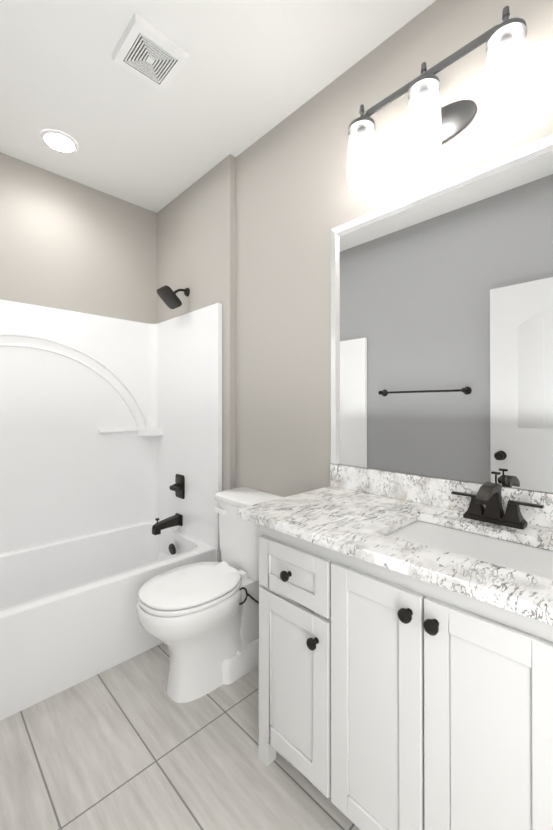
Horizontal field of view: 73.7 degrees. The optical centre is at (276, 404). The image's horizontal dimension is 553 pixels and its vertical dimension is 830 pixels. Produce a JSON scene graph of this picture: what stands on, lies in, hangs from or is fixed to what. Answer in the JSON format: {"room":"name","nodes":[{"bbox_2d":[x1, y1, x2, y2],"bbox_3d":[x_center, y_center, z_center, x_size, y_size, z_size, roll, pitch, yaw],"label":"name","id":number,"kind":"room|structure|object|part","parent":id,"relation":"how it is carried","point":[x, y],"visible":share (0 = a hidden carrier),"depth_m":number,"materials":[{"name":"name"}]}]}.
{"room":"bathroom","nodes":[
{"label":"bathroom","id":0,"kind":"room"},
{"bbox_2d":[0,152,156,323],"bbox_3d":[-1.484,-0.104,2.348,1.764,2.740,0.100,0,0,-44],"label":"wall","id":1,"kind":"structure","parent":0,"point":[68,244],"depth_m":2.43,"materials":[{"name":"grey paint"}]},
{"bbox_2d":[0,643,359,829],"bbox_3d":[-0.351,1.289,1.175,1.764,0.060,3.350,0,0,-44],"label":"floor","id":2,"kind":"structure","parent":0,"point":[130,744],"depth_m":1.29,"materials":[{"name":"tile"}]},
{"bbox_2d":[0,285,221,720],"bbox_3d":[-1.166,0.234,1.989,1.521,2.060,0.853,0,0,-44],"label":"shower","id":3,"kind":"object","parent":2,"relation":"on","point":[110,457],"visible":0.98,"depth_m":2.31,"materials":[{"name":"white plastic"}]},
{"bbox_2d":[152,513,182,534],"bbox_3d":[-0.722,0.786,2.436,0.189,0.098,0.072,0,0,-44],"label":"tub spout","id":4,"kind":"object","parent":3,"relation":"in","point":[176,520],"depth_m":2.43,"materials":[{"name":"black metal"}]},
{"bbox_2d":[168,543,175,554],"bbox_3d":[-0.696,0.963,2.460,0.027,0.073,0.072,0,0,-44],"label":"overflow drain","id":5,"kind":"object","parent":3,"relation":"in","point":[172,549],"depth_m":2.44,"materials":[{"name":"black metal"}]},
{"bbox_2d":[169,474,184,498],"bbox_3d":[-0.660,0.552,2.453,0.078,0.159,0.160,0,0,-44],"label":"handle","id":6,"kind":"object","parent":3,"relation":"in","point":[179,486],"depth_m":2.46,"materials":[{"name":"black metal"}]},
{"bbox_2d":[137,487,282,702],"bbox_3d":[-0.304,0.865,1.747,0.694,0.795,0.376,0,0,-44],"label":"toilet","id":7,"kind":"object","parent":2,"relation":"on","point":[200,620],"visible":0.92,"depth_m":1.65,"materials":[{"name":"white ceramic"}]},
{"bbox_2d":[238,464,552,829],"bbox_3d":[0.473,0.735,1.057,0.548,1.048,1.195,0,0,-44],"label":"bathroom vanity","id":8,"kind":"object","parent":2,"relation":"on","point":[405,651],"visible":1,"depth_m":0.96,"materials":[{"name":"white paint"}]},
{"bbox_3d":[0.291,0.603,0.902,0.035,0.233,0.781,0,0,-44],"label":"knob","id":9,"kind":"part","parent":8,"relation":"part of","materials":[{"name":"black metal"}]},
{"bbox_2d":[451,471,543,529],"bbox_3d":[0.646,0.287,1.119,0.148,0.152,0.252,0,0,-44],"label":"faucet","id":10,"kind":"object","parent":8,"relation":"on","point":[484,506],"depth_m":1.14,"materials":[{"name":"black metal"}]},
{"bbox_2d":[157,154,235,490],"bbox_3d":[-0.582,-0.103,2.511,0.042,2.740,0.925,0,0,-44],"label":"wall","id":11,"kind":"structure","parent":0,"point":[196,238],"depth_m":2.32,"materials":[{"name":"grey paint"}]},
{"bbox_2d":[0,0,435,212],"bbox_3d":[-0.351,-1.511,1.191,1.764,0.060,3.350,0,0,-44],"label":"ceiling","id":12,"kind":"structure","parent":0,"point":[250,73],"depth_m":1.68,"materials":[{"name":"white paint"}]},
{"bbox_2d":[40,129,77,152],"bbox_3d":[-1.217,-1.471,2.072,0.184,0.008,0.184,0,0,-44],"label":"recessed light","id":13,"kind":"object","parent":12,"relation":"in","point":[58,141],"visible":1,"depth_m":2.06,"materials":[{"name":"white plastic"}]},
{"bbox_2d":[111,13,189,91],"bbox_3d":[-0.532,-1.465,1.559,0.236,0.026,0.236,0,0,-44],"label":"ceiling vent","id":14,"kind":"object","parent":12,"relation":"in","point":[147,52],"visible":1,"depth_m":1.54,"materials":[{"name":"white plastic"}]},
{"bbox_2d":[235,0,552,496],"bbox_3d":[0.245,-0.107,1.764,0.100,2.740,3.350,0,0,-44],"label":"wall","id":15,"kind":"structure","parent":0,"point":[298,198],"depth_m":1.74,"materials":[{"name":"grey paint"}]},
{"bbox_2d":[347,6,528,190],"bbox_3d":[0.526,-1.011,1.281,0.176,0.300,0.600,0,0,-44],"label":"sconce","id":16,"kind":"object","parent":15,"relation":"attached to","point":[436,128],"visible":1,"depth_m":1.22,"materials":[{"name":"white glass"}]},
{"bbox_2d":[331,134,552,492],"bbox_3d":[0.579,-0.270,1.333,0.022,1.066,0.966,0,0,-44],"label":"mirror","id":17,"kind":"object","parent":15,"relation":"attached to","point":[442,329],"visible":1,"depth_m":1.30,"materials":[{"name":"clear glass"}]}
]}

